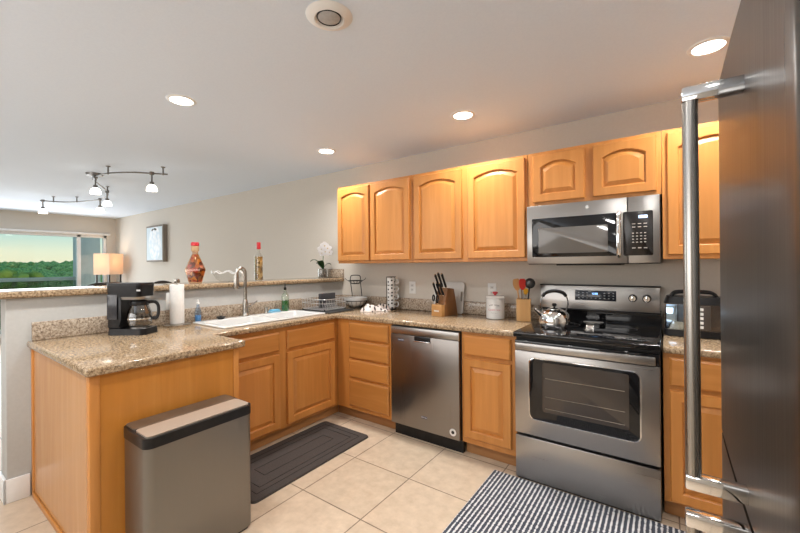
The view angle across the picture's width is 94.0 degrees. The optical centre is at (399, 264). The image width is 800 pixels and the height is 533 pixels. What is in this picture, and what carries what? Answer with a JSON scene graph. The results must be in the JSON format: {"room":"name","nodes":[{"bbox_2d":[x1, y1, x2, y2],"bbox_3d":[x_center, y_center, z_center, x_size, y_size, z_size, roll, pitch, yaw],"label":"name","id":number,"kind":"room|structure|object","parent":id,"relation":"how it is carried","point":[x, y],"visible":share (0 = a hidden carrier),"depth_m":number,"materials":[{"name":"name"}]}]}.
{"room":"kitchen","nodes":[
{"label":"kitchen","id":0,"kind":"room"},
{"bbox_2d":[0,210,115,343],"bbox_3d":[-7.829,0.224,5.829,0.150,2.397,5.600,-1,0,35],"label":"wall","id":1,"kind":"structure","parent":0,"point":[9,219],"depth_m":7.36,"materials":[{"name":"paint"}]},
{"bbox_2d":[0,231,106,337],"bbox_3d":[-7.575,0.360,6.165,0.090,1.920,4.440,-1,0,35],"label":"window","id":2,"kind":"structure","parent":1,"relation":"in","point":[78,237],"depth_m":7.57,"materials":[{"name":"white paint"}]},
{"bbox_2d":[0,228,109,235],"bbox_3d":[-7.516,-0.623,6.124,0.030,0.045,4.550,-1,0,35],"label":"trim","id":3,"kind":"structure","parent":1,"relation":"attached to","point":[1,229],"depth_m":7.21,"materials":[{"name":"white paint"}]},
{"bbox_2d":[73,237,100,286],"bbox_3d":[-7.477,0.224,8.906,0.550,3.000,0.380,-1,0,35],"label":"column","id":4,"kind":"structure","parent":0,"point":[89,246],"depth_m":8.74,"materials":[{"name":"paint"}]},
{"bbox_2d":[0,281,341,494],"bbox_3d":[-1.504,0.778,3.180,0.150,1.167,2.587,-1,0,39],"label":"wall","id":5,"kind":"structure","parent":0,"point":[17,315],"depth_m":2.21,"materials":[{"name":"paint"}]},
{"bbox_2d":[0,471,29,504],"bbox_3d":[-1.570,1.294,3.209,0.184,0.135,2.569,-1,0,35],"label":"baseboard","id":6,"kind":"structure","parent":5,"relation":"attached to","point":[17,488],"depth_m":2.15,"materials":[{"name":"white paint"}]},
{"bbox_2d":[166,293,169,308],"bbox_3d":[-1.686,0.267,2.765,0.009,0.116,0.085,-1,0,35],"label":"wall outlet","id":7,"kind":"object","parent":5,"relation":"attached to","point":[167,294],"visible":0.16,"depth_m":2.74,"materials":[{"name":"white plastic"}]},
{"bbox_2d":[0,269,343,298],"bbox_3d":[-1.662,0.126,3.164,0.434,0.137,2.808,-1,0,39],"label":"countertop","id":8,"kind":"structure","parent":5,"relation":"on","point":[334,275],"depth_m":2.85,"materials":[{"name":"stone"}]},
{"bbox_2d":[185,242,204,281],"bbox_3d":[-1.681,-0.015,3.061,0.171,0.338,0.098,-1,0,0],"label":"decorative bottle","id":9,"kind":"object","parent":8,"relation":"on","point":[195,270],"visible":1,"depth_m":3.03,"materials":[{"name":"orange glass"}]},
{"bbox_2d":[211,270,242,273],"bbox_3d":[-1.517,0.103,3.288,0.268,0.100,0.268,-1,0,35],"label":"glass bowl","id":10,"kind":"object","parent":8,"relation":"on","point":[229,271],"visible":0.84,"depth_m":3.22,"materials":[{"name":"white"}]},
{"bbox_2d":[255,242,262,280],"bbox_3d":[-1.329,-0.029,3.510,0.063,0.361,0.063,-1,0,35],"label":"decorative bottle","id":11,"kind":"object","parent":8,"relation":"on","point":[258,260],"visible":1,"depth_m":3.49,"materials":[{"name":"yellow glass"}]},
{"bbox_2d":[310,241,332,277],"bbox_3d":[-0.862,-0.051,4.091,0.224,0.399,0.174,-1,0,35],"label":"potted orchid","id":12,"kind":"object","parent":8,"relation":"on","point":[324,248],"visible":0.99,"depth_m":4.07,"materials":[{"name":"white plant"}]},
{"bbox_2d":[31,295,342,340],"bbox_3d":[-1.405,0.392,3.171,0.020,0.108,2.472,-1,0,39],"label":"backsplash","id":13,"kind":"structure","parent":5,"relation":"attached to","point":[41,330],"depth_m":2.73,"materials":[{"name":"stone"}]},
{"bbox_2d":[0,330,705,532],"bbox_3d":[-4.312,1.436,3.328,12.860,0.100,5.800,-1,0,35],"label":"floor","id":14,"kind":"structure","parent":0,"point":[390,481],"depth_m":2.20,"materials":[{"name":"tile"}]},
{"bbox_2d":[0,277,75,281],"bbox_3d":[-9.324,0.866,6.358,0.090,1.140,5.920,-1,0,35],"label":"balcony railing","id":15,"kind":"object","parent":14,"relation":"on","point":[35,278],"visible":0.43,"depth_m":8.20,"materials":[{"name":"metal"}]},
{"bbox_2d":[88,283,106,285],"bbox_3d":[-2.323,0.760,2.975,0.416,1.219,0.416,-1,0,35],"label":"bar stool","id":16,"kind":"object","parent":14,"relation":"on","point":[94,284],"visible":0.02,"depth_m":3.09,"materials":[{"name":"leather"}]},
{"bbox_2d":[93,253,122,282],"bbox_3d":[-5.891,0.596,7.551,0.336,1.625,0.336,-1,0,4],"label":"table lamp","id":17,"kind":"object","parent":14,"relation":"on","point":[108,264],"visible":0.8,"depth_m":7.40,"materials":[{"name":"beige fabric"}]},
{"bbox_2d":[31,348,238,532],"bbox_3d":[-1.560,0.923,2.186,1.045,0.874,0.695,-1,0,35],"label":"base cabinet","id":18,"kind":"object","parent":14,"relation":"on","point":[78,421],"visible":0.45,"depth_m":1.80,"materials":[{"name":"brown wood"}]},
{"bbox_2d":[27,295,539,377],"bbox_3d":[-0.549,0.403,2.548,2.285,0.147,2.491,-1,0,35],"label":"countertop","id":19,"kind":"structure","parent":18,"relation":"on","point":[84,346],"depth_m":2.42,"materials":[{"name":"stone"}]},
{"bbox_2d":[107,282,159,335],"bbox_3d":[-1.721,0.283,2.423,0.283,0.328,0.154,-1,0,3],"label":"coffee maker","id":20,"kind":"object","parent":19,"relation":"on","point":[129,312],"visible":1,"depth_m":2.36,"materials":[{"name":"black plastic"}]},
{"bbox_2d":[163,279,190,327],"bbox_3d":[-1.621,0.275,2.712,0.180,0.344,0.180,-1,0,35],"label":"paper towel holder","id":21,"kind":"object","parent":19,"relation":"on","point":[176,289],"visible":1,"depth_m":2.67,"materials":[{"name":"white paper"}]},
{"bbox_2d":[194,299,201,321],"bbox_3d":[-1.568,0.359,2.896,0.048,0.176,0.048,-1,0,35],"label":"dish soap bottle","id":22,"kind":"object","parent":19,"relation":"on","point":[197,317],"visible":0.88,"depth_m":2.88,"materials":[{"name":"blue plastic"}]},
{"bbox_2d":[233,266,256,315],"bbox_3d":[-1.302,0.223,3.121,0.069,0.416,0.224,-1,0,27],"label":"faucet","id":23,"kind":"object","parent":19,"relation":"on","point":[245,305],"visible":1,"depth_m":3.12,"materials":[{"name":"silver metal"}]},
{"bbox_2d":[193,309,324,328],"bbox_3d":[-1.114,0.527,3.064,0.450,0.194,0.930,-1,0,35],"label":"sink","id":24,"kind":"object","parent":19,"relation":"in","point":[231,322],"visible":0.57,"depth_m":3.04,"materials":[{"name":"white ceramic"}]},
{"bbox_2d":[204,316,274,327],"bbox_3d":[-1.222,0.529,2.869,0.330,0.190,0.407,-1,0,35],"label":"basin","id":25,"kind":"object","parent":24,"relation":"in","point":[246,319],"depth_m":3.00,"materials":[{"name":"white ceramic"}]},
{"bbox_2d":[281,284,288,310],"bbox_3d":[-1.067,0.301,3.466,0.071,0.259,0.071,-1,0,35],"label":"dish soap bottle","id":26,"kind":"object","parent":24,"relation":"on","point":[285,303],"visible":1,"depth_m":3.44,"materials":[{"name":"green plastic"}]},
{"bbox_2d":[258,311,314,318],"bbox_3d":[-0.965,0.528,3.230,0.330,0.190,0.407,-1,0,35],"label":"basin","id":27,"kind":"object","parent":24,"relation":"in","point":[285,314],"depth_m":3.38,"materials":[{"name":"white ceramic"}]},
{"bbox_2d":[300,307,353,313],"bbox_3d":[-0.711,0.436,3.570,0.440,0.008,0.327,-1,0,35],"label":"drying mat","id":28,"kind":"object","parent":19,"relation":"on","point":[328,311],"visible":0.5,"depth_m":3.49,"materials":[{"name":"black rubber"}]},
{"bbox_2d":[302,296,345,311],"bbox_3d":[-0.730,0.376,3.591,0.346,0.112,0.316,-1,0,35],"label":"dish rack","id":29,"kind":"object","parent":28,"relation":"on","point":[317,299],"visible":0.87,"depth_m":3.54,"materials":[{"name":"metal"}]},
{"bbox_2d":[318,292,334,307],"bbox_3d":[-0.705,0.344,3.607,0.028,0.136,0.200,-1,0,35],"label":"tin","id":30,"kind":"object","parent":29,"relation":"in","point":[323,296],"visible":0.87,"depth_m":3.57,"materials":[{"name":"grey metal"}]},
{"bbox_2d":[343,275,367,307],"bbox_3d":[-0.444,0.271,3.785,0.249,0.334,0.270,-1,0,35],"label":"wire basket","id":31,"kind":"object","parent":19,"relation":"on","point":[350,280],"visible":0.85,"depth_m":3.76,"materials":[{"name":"black metal"}]},
{"bbox_2d":[344,296,366,306],"bbox_3d":[-0.449,0.379,3.775,0.239,0.094,0.239,-1,0,35],"label":"bowl","id":32,"kind":"object","parent":31,"relation":"in","point":[351,298],"visible":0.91,"depth_m":3.70,"materials":[{"name":"white ceramic"}]},
{"bbox_2d":[348,280,362,283],"bbox_3d":[-0.451,0.178,3.775,0.157,0.037,0.157,-1,0,35],"label":"basket","id":33,"kind":"object","parent":31,"relation":"on","point":[360,281],"depth_m":3.75,"materials":[{"name":"black metal"}]},
{"bbox_2d":[360,303,390,311],"bbox_3d":[-0.229,0.400,3.501,0.288,0.071,0.165,0,0,-5],"label":"cloth","id":34,"kind":"object","parent":19,"relation":"on","point":[381,307],"visible":1,"depth_m":3.46,"materials":[{"name":"white fabric"}]},
{"bbox_2d":[386,276,395,309],"bbox_3d":[-0.084,0.276,3.594,0.099,0.317,0.099,-1,0,35],"label":"stand","id":35,"kind":"object","parent":19,"relation":"on","point":[388,276],"visible":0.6,"depth_m":3.60,"materials":[{"name":"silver metal"}]},
{"bbox_2d":[387,301,398,308],"bbox_3d":[-0.073,0.386,3.590,0.101,0.072,0.086,-1,0,35],"label":"mug","id":36,"kind":"object","parent":35,"relation":"on","point":[391,304],"visible":0.87,"depth_m":3.56,"materials":[{"name":"white ceramic"}]},
{"bbox_2d":[387,293,398,300],"bbox_3d":[-0.074,0.314,3.590,0.101,0.072,0.086,-1,0,35],"label":"mug","id":37,"kind":"object","parent":36,"relation":"on","point":[390,296],"visible":1,"depth_m":3.56,"materials":[{"name":"white ceramic"}]},
{"bbox_2d":[387,286,398,292],"bbox_3d":[-0.075,0.241,3.590,0.101,0.072,0.086,-1,0,35],"label":"mug","id":38,"kind":"object","parent":37,"relation":"on","point":[390,289],"visible":0.95,"depth_m":3.56,"materials":[{"name":"white ceramic"}]},
{"bbox_2d":[387,278,398,285],"bbox_3d":[-0.075,0.169,3.590,0.101,0.072,0.086,-1,0,35],"label":"mug","id":39,"kind":"object","parent":38,"relation":"on","point":[390,281],"visible":1,"depth_m":3.56,"materials":[{"name":"white ceramic"}]},
{"bbox_2d":[432,287,457,316],"bbox_3d":[0.378,0.313,3.152,0.214,0.234,0.111,0,0,-43],"label":"knife block","id":40,"kind":"object","parent":19,"relation":"on","point":[446,306],"visible":0.91,"depth_m":3.10,"materials":[{"name":"brown wood"}]},
{"bbox_2d":[432,282,437,294],"bbox_3d":[0.294,0.205,3.123,0.064,0.115,0.015,0,0,-42],"label":"knife","id":41,"kind":"object","parent":40,"relation":"in","point":[433,283],"visible":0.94,"depth_m":3.12,"materials":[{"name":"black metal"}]},
{"bbox_2d":[432,294,438,303],"bbox_3d":[0.295,0.290,3.093,0.053,0.083,0.056,-1,0,35],"label":"scissors","id":42,"kind":"object","parent":40,"relation":"on","point":[436,300],"visible":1,"depth_m":3.09,"materials":[{"name":"black plastic"}]},
{"bbox_2d":[435,282,440,295],"bbox_3d":[0.318,0.205,3.098,0.064,0.115,0.015,0,0,-42],"label":"knife","id":43,"kind":"object","parent":40,"relation":"in","point":[436,283],"visible":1,"depth_m":3.09,"materials":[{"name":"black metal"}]},
{"bbox_2d":[437,272,442,287],"bbox_3d":[0.336,0.131,3.115,0.073,0.134,0.016,0,0,-42],"label":"knife","id":44,"kind":"object","parent":40,"relation":"on","point":[438,274],"visible":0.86,"depth_m":3.11,"materials":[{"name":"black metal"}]},
{"bbox_2d":[441,273,446,287],"bbox_3d":[0.363,0.134,3.088,0.069,0.126,0.016,0,0,-42],"label":"knife","id":45,"kind":"object","parent":40,"relation":"on","point":[442,275],"visible":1,"depth_m":3.08,"materials":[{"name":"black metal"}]},
{"bbox_2d":[434,282,464,313],"bbox_3d":[0.433,0.294,3.325,0.295,0.270,0.044,-1,0,35],"label":"cutting board","id":46,"kind":"object","parent":19,"relation":"on","point":[458,287],"visible":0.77,"depth_m":3.27,"materials":[{"name":"plastic"}]},
{"bbox_2d":[486,291,504,318],"bbox_3d":[0.754,0.320,2.954,0.146,0.212,0.146,-1,0,35],"label":"canister","id":47,"kind":"object","parent":19,"relation":"on","point":[495,304],"visible":1,"depth_m":2.90,"materials":[{"name":"white ceramic"}]},
{"bbox_2d":[516,298,530,321],"bbox_3d":[0.936,0.342,2.818,0.100,0.165,0.100,-1,0,21],"label":"utensil holder","id":48,"kind":"object","parent":19,"relation":"on","point":[523,306],"visible":0.99,"depth_m":2.77,"materials":[{"name":"brown wood"}]},
{"bbox_2d":[513,278,519,298],"bbox_3d":[0.891,0.260,2.824,0.073,0.307,0.015,-1,0,11],"label":"wooden spoon","id":49,"kind":"object","parent":48,"relation":"in","point":[515,281],"visible":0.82,"depth_m":2.82,"materials":[{"name":"brown wood"}]},
{"bbox_2d":[513,278,519,290],"bbox_3d":[0.883,0.153,2.825,0.057,0.093,0.012,-1,0,6],"label":"spoon bowl","id":50,"kind":"object","parent":49,"relation":"on","point":[515,281],"depth_m":2.82,"materials":[{"name":"brown wood"}]},
{"bbox_2d":[519,279,525,298],"bbox_3d":[0.922,0.260,2.813,0.052,0.306,0.018,0,0,-7],"label":"spatula","id":51,"kind":"object","parent":48,"relation":"in","point":[522,285],"visible":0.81,"depth_m":2.81,"materials":[{"name":"red plastic"}]},
{"bbox_2d":[525,278,534,298],"bbox_3d":[0.979,0.258,2.808,0.080,0.310,0.060,-1,0,35],"label":"ladle","id":52,"kind":"object","parent":48,"relation":"in","point":[530,283],"visible":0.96,"depth_m":2.79,"materials":[{"name":"black plastic"}]},
{"bbox_2d":[525,278,534,288],"bbox_3d":[0.978,0.142,2.808,0.080,0.080,0.060,-1,0,35],"label":"bowl","id":53,"kind":"object","parent":52,"relation":"on","point":[530,283],"depth_m":2.79,"materials":[{"name":"metal"}]},
{"bbox_2d":[154,281,171,283],"bbox_3d":[-2.050,0.758,3.358,0.416,1.219,0.416,-1,0,35],"label":"bar stool","id":54,"kind":"object","parent":14,"relation":"on","point":[156,282],"visible":0.05,"depth_m":3.47,"materials":[{"name":"leather"}]},
{"bbox_2d":[124,395,250,532],"bbox_3d":[-1.006,1.037,1.808,0.258,0.634,0.496,-1,0,35],"label":"trash can","id":55,"kind":"object","parent":14,"relation":"on","point":[187,468],"visible":1,"depth_m":1.70,"materials":[{"name":"silver metal"}]},
{"bbox_2d":[230,318,337,451],"bbox_3d":[-0.919,0.919,3.239,0.518,0.874,1.762,-1,0,35],"label":"base cabinet","id":56,"kind":"object","parent":14,"relation":"on","point":[288,376],"visible":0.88,"depth_m":2.89,"materials":[{"name":"brown wood"}]},
{"bbox_2d":[250,421,367,503],"bbox_3d":[-0.732,1.346,2.652,0.500,0.014,1.014,-1,0,35],"label":"kitchen mat","id":57,"kind":"object","parent":14,"relation":"on","point":[278,465],"visible":0.8,"depth_m":2.62,"materials":[{"name":"rubber"}]},
{"bbox_2d":[338,318,395,428],"bbox_3d":[-0.168,0.913,3.411,0.671,0.874,0.610,-1,0,35],"label":"base cabinet","id":58,"kind":"object","parent":14,"relation":"on","point":[364,347],"visible":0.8,"depth_m":3.13,"materials":[{"name":"brown wood"}]},
{"bbox_2d":[391,324,464,452],"bbox_3d":[0.345,0.911,3.026,0.600,0.868,0.622,-1,0,35],"label":"dishwasher","id":59,"kind":"object","parent":14,"relation":"on","point":[426,363],"visible":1,"depth_m":2.76,"materials":[{"name":"silver metal"}]},
{"bbox_2d":[462,332,516,465],"bbox_3d":[0.761,0.904,2.747,0.389,0.874,0.612,-1,0,35],"label":"base cabinet","id":60,"kind":"object","parent":14,"relation":"on","point":[488,361],"visible":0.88,"depth_m":2.50,"materials":[{"name":"brown wood"}]},
{"bbox_2d":[442,470,685,532],"bbox_3d":[0.812,1.334,1.851,0.990,0.008,0.704,-1,0,35],"label":"striped rug","id":61,"kind":"object","parent":14,"relation":"on","point":[504,503],"visible":0.96,"depth_m":1.98,"materials":[{"name":"fabric"}]},
{"bbox_2d":[513,284,662,521],"bbox_3d":[1.205,0.741,2.376,0.762,1.190,0.704,-1,0,35],"label":"range","id":62,"kind":"object","parent":14,"relation":"on","point":[588,404],"visible":0.91,"depth_m":2.14,"materials":[{"name":"silver metal"}]},
{"bbox_2d":[533,289,570,328],"bbox_3d":[1.014,0.290,2.480,0.217,0.251,0.194,-1,0,35],"label":"kettle","id":63,"kind":"object","parent":62,"relation":"on","point":[554,317],"visible":1,"depth_m":2.42,"materials":[{"name":"silver metal"}]},
{"bbox_2d":[513,320,661,350],"bbox_3d":[1.201,0.430,2.375,0.762,0.031,0.635,-1,0,35],"label":"cooktop","id":64,"kind":"object","parent":62,"relation":"in","point":[609,334],"depth_m":2.23,"materials":[{"name":"black glass"}]},
{"bbox_2d":[583,321,603,330],"bbox_3d":[1.225,0.392,2.372,0.116,0.043,0.123,-1,0,35],"label":"spoon rest","id":65,"kind":"object","parent":62,"relation":"on","point":[589,324],"visible":1,"depth_m":2.38,"materials":[{"name":"silver metal"}]},
{"bbox_2d":[663,352,722,517],"bbox_3d":[1.909,0.892,1.929,0.887,0.874,0.612,-1,0,35],"label":"base cabinet","id":66,"kind":"object","parent":14,"relation":"on","point":[677,496],"visible":0.37,"depth_m":1.89,"materials":[{"name":"brown wood"}]},
{"bbox_2d":[662,312,720,358],"bbox_3d":[1.906,0.381,1.933,0.891,0.147,0.644,-1,0,35],"label":"countertop","id":67,"kind":"structure","parent":66,"relation":"on","point":[710,348],"depth_m":1.93,"materials":[{"name":"stone"}]},
{"bbox_2d":[664,290,720,339],"bbox_3d":[1.723,0.284,2.189,0.285,0.265,0.200,-1,0,35],"label":"toaster","id":68,"kind":"object","parent":67,"relation":"on","point":[710,308],"visible":0.66,"depth_m":2.10,"materials":[{"name":"black plastic"}]},
{"bbox_2d":[681,0,799,532],"bbox_3d":[0.922,0.420,0.528,0.829,1.830,0.767,-1,0,35],"label":"refrigerator","id":69,"kind":"object","parent":14,"relation":"on","point":[757,91],"visible":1,"depth_m":0.61,"materials":[{"name":"silver metal"}]},
{"bbox_2d":[0,0,740,218],"bbox_3d":[-3.479,-1.069,2.723,10.760,0.100,5.800,-1,0,35],"label":"ceiling","id":70,"kind":"structure","parent":0,"point":[85,85],"depth_m":2.12,"materials":[{"name":"paint"}]},
{"bbox_2d":[38,166,167,213],"bbox_3d":[-3.819,-0.884,4.703,3.128,0.256,0.585,-1,0,35],"label":"track light","id":71,"kind":"object","parent":70,"relation":"attached to","point":[94,175],"visible":1,"depth_m":4.12,"materials":[{"name":"white glass"}]},
{"bbox_2d":[166,94,196,105],"bbox_3d":[-1.381,-1.034,2.358,0.170,0.006,0.170,-1,0,35],"label":"recessed light","id":72,"kind":"object","parent":70,"relation":"in","point":[181,100],"visible":1,"depth_m":2.35,"materials":[{"name":"white paint"}]},
{"bbox_2d":[317,148,335,153],"bbox_3d":[-0.675,-1.038,3.426,0.170,0.006,0.170,-1,0,35],"label":"recessed light","id":73,"kind":"object","parent":70,"relation":"in","point":[322,150],"visible":1,"depth_m":3.42,"materials":[{"name":"white glass"}]},
{"bbox_2d":[305,0,352,30],"bbox_3d":[-0.299,-1.038,1.576,0.196,0.020,0.196,-1,0,35],"label":"smoke detector","id":74,"kind":"object","parent":70,"relation":"in","point":[328,15],"visible":1,"depth_m":1.55,"materials":[{"name":"white paint"}]},
{"bbox_2d":[451,110,474,119],"bbox_3d":[0.444,-1.050,2.631,0.170,0.006,0.170,-1,0,35],"label":"recessed light","id":75,"kind":"object","parent":70,"relation":"in","point":[463,114],"visible":1,"depth_m":2.62,"materials":[{"name":"white glass"}]},
{"bbox_2d":[686,36,729,56],"bbox_3d":[1.506,-1.060,1.822,0.170,0.006,0.170,-1,0,35],"label":"recessed light","id":76,"kind":"object","parent":70,"relation":"in","point":[711,45],"visible":0.98,"depth_m":1.82,"materials":[{"name":"white glass"}]},
{"bbox_2d":[115,99,719,466],"bbox_3d":[-1.829,0.169,5.064,10.810,2.397,0.120,-1,0,35],"label":"wall","id":77,"kind":"structure","parent":0,"point":[290,220],"depth_m":4.03,"materials":[{"name":"paint"}]},
{"bbox_2d":[146,224,167,261],"bbox_3d":[-4.437,-0.376,6.797,0.700,0.660,0.078,-1,0,35],"label":"print","id":78,"kind":"object","parent":77,"relation":"attached to","point":[156,236],"visible":1,"depth_m":6.71,"materials":[{"name":"white paper"}]},
{"bbox_2d":[319,269,343,277],"bbox_3d":[-0.781,0.100,4.230,0.385,0.097,0.021,-1,0,35],"label":"backsplash","id":79,"kind":"structure","parent":77,"relation":"attached to","point":[332,273],"depth_m":4.17,"materials":[{"name":"stone"}]},
{"bbox_2d":[337,175,412,263],"bbox_3d":[-0.159,-0.387,3.574,0.883,0.749,0.365,-1,0,35],"label":"upper cabinet","id":80,"kind":"object","parent":77,"relation":"attached to","point":[375,219],"visible":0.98,"depth_m":3.40,"materials":[{"name":"brown wood"}]},
{"bbox_2d":[409,281,415,293],"bbox_3d":[0.120,0.223,3.596,0.074,0.116,0.009,-1,0,35],"label":"wall outlet","id":81,"kind":"object","parent":77,"relation":"attached to","point":[412,285],"visible":1,"depth_m":3.59,"materials":[{"name":"white plastic"}]},
{"bbox_2d":[343,295,539,318],"bbox_3d":[0.238,0.379,3.504,2.113,0.108,0.021,-1,0,35],"label":"backsplash","id":82,"kind":"structure","parent":77,"relation":"attached to","point":[470,307],"depth_m":3.47,"materials":[{"name":"stone"}]},
{"bbox_2d":[412,155,527,262],"bbox_3d":[0.597,-0.395,3.035,0.970,0.749,0.365,-1,0,35],"label":"upper cabinet","id":83,"kind":"object","parent":77,"relation":"attached to","point":[477,212],"visible":0.97,"depth_m":2.84,"materials":[{"name":"brown wood"}]},
{"bbox_2d":[488,283,496,294],"bbox_3d":[0.773,0.216,3.131,0.074,0.116,0.009,-1,0,35],"label":"wall outlet","id":84,"kind":"object","parent":77,"relation":"attached to","point":[491,286],"visible":0.81,"depth_m":3.13,"materials":[{"name":"white plastic"}]},
{"bbox_2d":[528,131,661,206],"bbox_3d":[1.305,-0.592,2.530,0.769,0.370,0.365,-1,0,35],"label":"upper cabinet","id":85,"kind":"object","parent":77,"relation":"attached to","point":[631,166],"visible":0.99,"depth_m":2.35,"materials":[{"name":"brown wood"}]},
{"bbox_2d":[527,194,660,265],"bbox_3d":[1.283,-0.200,2.498,0.757,0.410,0.441,-1,0,35],"label":"microwave","id":86,"kind":"object","parent":85,"relation":"attached to","point":[626,230],"visible":1,"depth_m":2.33,"materials":[{"name":"silver metal"}]},
{"bbox_2d":[632,223,646,247],"bbox_3d":[1.412,-0.170,2.199,0.075,0.148,0.001,-1,0,35],"label":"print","id":87,"kind":"object","parent":86,"relation":"attached to","point":[639,230],"depth_m":2.20,"materials":[{"name":"beige"}]},
{"bbox_2d":[661,121,719,259],"bbox_3d":[1.981,-0.409,2.048,0.885,0.749,0.365,-1,0,35],"label":"upper cabinet","id":88,"kind":"object","parent":77,"relation":"attached to","point":[708,133],"visible":0.34,"depth_m":2.06,"materials":[{"name":"brown wood"}]},
{"label":"outside","id":89,"kind":"structure","parent":0,"visible":0},
{"bbox_3d":[-108.419,7.489,83.456,232.000,20.083,344.000,-1,0,35],"label":"hills","id":90,"kind":"object","parent":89,"visible":0},
{"bbox_2d":[0,268,49,289],"bbox_3d":[-29.512,6.392,28.634,4.506,12.226,4.581,-1,0,13],"label":"tree","id":91,"kind":"object","parent":90,"relation":"on","point":[6,273],"visible":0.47,"depth_m":27.78,"materials":[{"name":"green plant"}]},
{"bbox_2d":[0,260,101,329],"bbox_3d":[-120.443,4.445,69.889,187.884,19.760,154.114,-1,0,35],"label":"forest","id":92,"kind":"object","parent":90,"relation":"on","point":[53,268],"visible":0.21,"depth_m":137.82,"materials":[{"name":"green plant"}]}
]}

